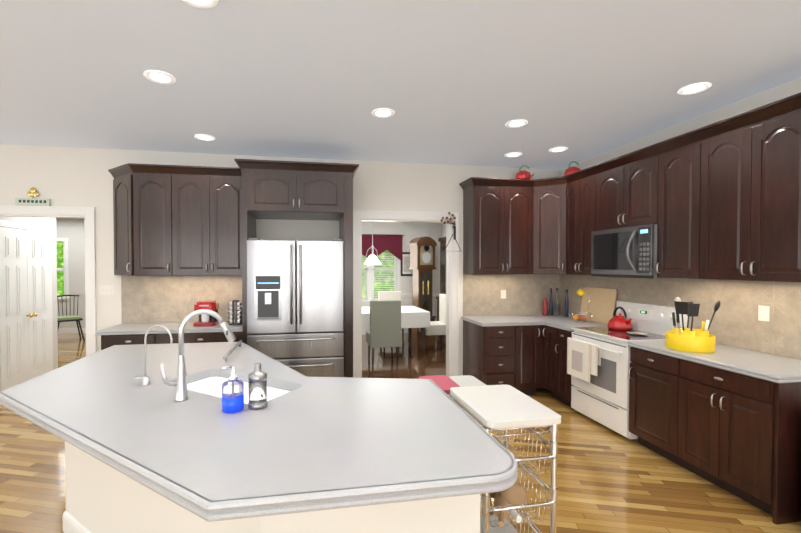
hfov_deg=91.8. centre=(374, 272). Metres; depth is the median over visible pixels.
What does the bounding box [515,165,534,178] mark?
teapot
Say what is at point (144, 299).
backsplash
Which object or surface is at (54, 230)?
wall
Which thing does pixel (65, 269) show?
window
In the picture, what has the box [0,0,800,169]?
ceiling
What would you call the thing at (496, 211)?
upper cabinet
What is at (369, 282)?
dining room window
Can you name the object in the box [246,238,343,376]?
fridge
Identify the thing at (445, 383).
stool
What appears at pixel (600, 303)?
cutting board
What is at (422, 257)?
grandfather clock
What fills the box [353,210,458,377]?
door frame
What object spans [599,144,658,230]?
upper cabinet
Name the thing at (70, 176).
wall
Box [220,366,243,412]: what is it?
soap dispenser
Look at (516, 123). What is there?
recessed light
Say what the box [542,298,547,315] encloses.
bottle
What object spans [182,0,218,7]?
recessed light
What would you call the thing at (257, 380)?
soap bottle
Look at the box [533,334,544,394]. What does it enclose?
base cabinet
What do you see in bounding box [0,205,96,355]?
door frame
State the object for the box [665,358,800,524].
base cabinet
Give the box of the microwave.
[591,224,658,278]
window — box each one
[56,238,69,300]
[362,234,401,305]
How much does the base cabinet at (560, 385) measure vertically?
0.874 m
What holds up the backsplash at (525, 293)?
attached to the wall at (70, 176)
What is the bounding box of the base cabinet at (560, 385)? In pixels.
[549,330,573,406]
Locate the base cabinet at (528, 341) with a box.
[521,334,536,394]
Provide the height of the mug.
0.090 m
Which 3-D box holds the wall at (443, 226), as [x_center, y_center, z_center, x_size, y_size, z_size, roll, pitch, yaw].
[1.953,0.102,7.303,0.120,2.700,3.810,0,1,-10]
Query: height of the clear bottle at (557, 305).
0.360 m
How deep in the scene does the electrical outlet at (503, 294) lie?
5.20 m
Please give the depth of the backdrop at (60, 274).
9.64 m
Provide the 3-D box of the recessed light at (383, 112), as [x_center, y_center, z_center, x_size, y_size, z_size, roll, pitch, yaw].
[0.074,-1.378,3.349,0.200,0.010,0.200,0,1,-10]
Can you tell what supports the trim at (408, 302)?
attached to the wall at (410, 231)
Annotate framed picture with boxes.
[401,252,412,275]
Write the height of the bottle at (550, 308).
0.360 m
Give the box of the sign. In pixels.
[15,187,49,205]
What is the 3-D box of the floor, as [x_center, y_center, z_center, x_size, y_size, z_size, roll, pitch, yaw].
[-2.419,1.575,2.875,12.220,0.100,14.040,0,1,-10]
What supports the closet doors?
in the wall at (46, 222)
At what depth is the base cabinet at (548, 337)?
4.57 m
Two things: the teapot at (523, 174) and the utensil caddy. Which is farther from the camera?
the teapot at (523, 174)
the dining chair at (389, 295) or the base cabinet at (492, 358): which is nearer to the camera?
the base cabinet at (492, 358)
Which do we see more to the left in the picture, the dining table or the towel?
the dining table
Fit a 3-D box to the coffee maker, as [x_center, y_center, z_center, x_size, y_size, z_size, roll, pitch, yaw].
[-1.891,0.454,4.355,0.230,0.262,0.280,0,1,-10]
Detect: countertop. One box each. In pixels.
[0,340,517,532]
[95,321,242,336]
[461,314,607,333]
[628,340,800,385]
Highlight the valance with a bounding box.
[362,234,404,260]
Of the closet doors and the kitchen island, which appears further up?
the closet doors
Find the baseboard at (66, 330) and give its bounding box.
[58,328,85,333]
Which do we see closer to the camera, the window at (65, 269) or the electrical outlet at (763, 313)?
the electrical outlet at (763, 313)
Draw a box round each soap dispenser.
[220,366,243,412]
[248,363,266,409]
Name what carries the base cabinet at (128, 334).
on the floor
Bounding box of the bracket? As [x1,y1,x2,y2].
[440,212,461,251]
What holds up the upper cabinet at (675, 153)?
attached to the wall at (782, 91)
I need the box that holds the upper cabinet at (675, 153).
[656,132,690,277]
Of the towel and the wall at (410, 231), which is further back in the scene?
the wall at (410, 231)
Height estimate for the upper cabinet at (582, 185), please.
1.180 m
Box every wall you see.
[0,144,559,375]
[0,217,50,231]
[50,218,58,369]
[57,218,85,327]
[362,221,440,320]
[441,223,445,237]
[560,77,800,359]
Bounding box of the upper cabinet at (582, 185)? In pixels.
[567,164,598,274]
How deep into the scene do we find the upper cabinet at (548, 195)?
4.78 m
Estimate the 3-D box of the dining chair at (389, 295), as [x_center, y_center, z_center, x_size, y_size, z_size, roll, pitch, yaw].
[0.356,0.923,8.128,0.490,1.030,0.520,0,1,-10]
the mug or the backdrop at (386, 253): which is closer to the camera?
the mug
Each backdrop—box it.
[56,242,63,296]
[362,250,393,297]
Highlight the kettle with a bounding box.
[607,307,631,330]
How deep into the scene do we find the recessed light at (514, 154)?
4.59 m
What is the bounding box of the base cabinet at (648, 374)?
[628,346,668,456]
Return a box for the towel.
[567,337,600,382]
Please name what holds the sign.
on the door frame at (87, 214)
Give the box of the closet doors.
[0,220,52,390]
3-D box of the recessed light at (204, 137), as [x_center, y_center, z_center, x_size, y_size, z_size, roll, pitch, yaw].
[-1.746,-1.389,3.987,0.200,0.010,0.200,0,1,-10]
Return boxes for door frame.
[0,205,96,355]
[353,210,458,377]
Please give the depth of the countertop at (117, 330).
4.09 m
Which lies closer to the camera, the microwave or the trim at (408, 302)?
the microwave
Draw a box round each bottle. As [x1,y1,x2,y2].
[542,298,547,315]
[549,288,552,314]
[554,288,559,314]
[565,289,568,316]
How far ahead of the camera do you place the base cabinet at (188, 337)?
4.09 m
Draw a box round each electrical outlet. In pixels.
[501,290,505,298]
[758,305,769,321]
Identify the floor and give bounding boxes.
[0,333,800,532]
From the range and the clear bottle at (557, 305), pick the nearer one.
the range
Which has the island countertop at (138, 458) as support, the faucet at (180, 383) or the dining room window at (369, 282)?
the faucet at (180, 383)
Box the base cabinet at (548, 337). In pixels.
[545,330,552,389]
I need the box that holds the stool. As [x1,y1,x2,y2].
[419,375,491,514]
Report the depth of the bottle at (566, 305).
5.03 m
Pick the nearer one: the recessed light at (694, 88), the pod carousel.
the recessed light at (694, 88)
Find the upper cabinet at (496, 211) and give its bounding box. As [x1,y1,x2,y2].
[463,177,530,273]
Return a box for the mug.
[201,314,208,322]
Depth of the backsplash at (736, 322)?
3.18 m
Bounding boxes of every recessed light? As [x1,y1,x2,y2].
[144,70,175,83]
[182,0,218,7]
[194,134,214,140]
[372,108,394,117]
[505,119,527,127]
[505,152,521,156]
[549,147,567,151]
[677,82,711,94]
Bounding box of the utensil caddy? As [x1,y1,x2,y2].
[665,297,719,352]
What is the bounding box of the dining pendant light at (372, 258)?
[364,221,380,264]
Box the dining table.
[362,306,429,354]
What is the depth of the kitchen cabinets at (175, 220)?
4.17 m
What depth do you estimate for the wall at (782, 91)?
3.39 m
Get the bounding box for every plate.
[99,285,114,294]
[627,331,647,334]
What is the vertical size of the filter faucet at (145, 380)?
0.333 m
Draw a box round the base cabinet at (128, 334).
[101,333,162,349]
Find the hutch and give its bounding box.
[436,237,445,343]
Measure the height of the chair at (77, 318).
0.970 m
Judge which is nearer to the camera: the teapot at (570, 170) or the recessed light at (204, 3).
the recessed light at (204, 3)
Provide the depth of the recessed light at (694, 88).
2.88 m
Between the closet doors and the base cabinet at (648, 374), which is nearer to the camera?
the base cabinet at (648, 374)
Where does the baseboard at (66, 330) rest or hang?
attached to the wall at (72, 229)
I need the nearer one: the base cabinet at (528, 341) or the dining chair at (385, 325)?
the base cabinet at (528, 341)
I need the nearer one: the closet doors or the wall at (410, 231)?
the closet doors
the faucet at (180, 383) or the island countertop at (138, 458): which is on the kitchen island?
the island countertop at (138, 458)
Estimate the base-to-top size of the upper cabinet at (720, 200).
1.180 m
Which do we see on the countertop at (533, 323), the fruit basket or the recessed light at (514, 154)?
the fruit basket
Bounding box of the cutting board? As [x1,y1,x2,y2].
[581,287,616,323]
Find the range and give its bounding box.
[567,301,687,439]
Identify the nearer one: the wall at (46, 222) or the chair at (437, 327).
the wall at (46, 222)
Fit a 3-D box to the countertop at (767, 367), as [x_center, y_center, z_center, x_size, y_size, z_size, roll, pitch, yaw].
[2.632,0.631,2.911,0.639,0.042,1.116,0,1,-10]
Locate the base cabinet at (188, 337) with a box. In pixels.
[163,333,242,343]
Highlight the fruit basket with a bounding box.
[569,285,592,321]
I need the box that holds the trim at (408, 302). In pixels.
[362,293,438,334]
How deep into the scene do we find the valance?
8.86 m
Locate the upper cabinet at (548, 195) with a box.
[531,175,566,274]
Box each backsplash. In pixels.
[121,275,241,323]
[463,274,560,315]
[557,275,800,359]
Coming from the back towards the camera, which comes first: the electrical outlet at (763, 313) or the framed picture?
the framed picture
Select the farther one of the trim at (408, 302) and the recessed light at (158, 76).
the trim at (408, 302)
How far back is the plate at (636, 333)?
3.72 m
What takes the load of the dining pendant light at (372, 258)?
hanging from the ceiling
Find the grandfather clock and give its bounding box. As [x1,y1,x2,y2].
[408,237,436,338]
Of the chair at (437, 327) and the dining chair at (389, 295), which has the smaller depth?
the chair at (437, 327)
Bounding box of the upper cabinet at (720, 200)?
[687,92,800,281]
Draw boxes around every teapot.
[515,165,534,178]
[564,161,579,175]
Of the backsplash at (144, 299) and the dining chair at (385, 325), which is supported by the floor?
the dining chair at (385, 325)
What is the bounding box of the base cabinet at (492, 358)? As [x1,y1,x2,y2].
[463,322,520,391]
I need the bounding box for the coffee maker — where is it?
[193,301,218,326]
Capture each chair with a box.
[57,295,84,341]
[366,300,400,365]
[378,291,403,342]
[419,294,445,350]
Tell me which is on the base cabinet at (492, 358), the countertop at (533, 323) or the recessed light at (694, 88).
the countertop at (533, 323)
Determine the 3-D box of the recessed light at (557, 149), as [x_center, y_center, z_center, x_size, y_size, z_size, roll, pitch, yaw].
[2.083,-1.395,4.396,0.200,0.010,0.200,0,1,-10]
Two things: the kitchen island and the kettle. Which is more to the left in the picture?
the kitchen island
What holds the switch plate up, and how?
attached to the wall at (70, 176)
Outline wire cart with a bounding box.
[448,385,560,532]
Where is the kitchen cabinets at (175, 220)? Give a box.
[108,159,358,376]
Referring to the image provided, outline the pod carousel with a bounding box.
[228,300,241,324]
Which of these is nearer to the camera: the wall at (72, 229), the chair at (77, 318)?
the chair at (77, 318)
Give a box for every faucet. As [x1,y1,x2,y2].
[135,325,172,385]
[159,309,235,401]

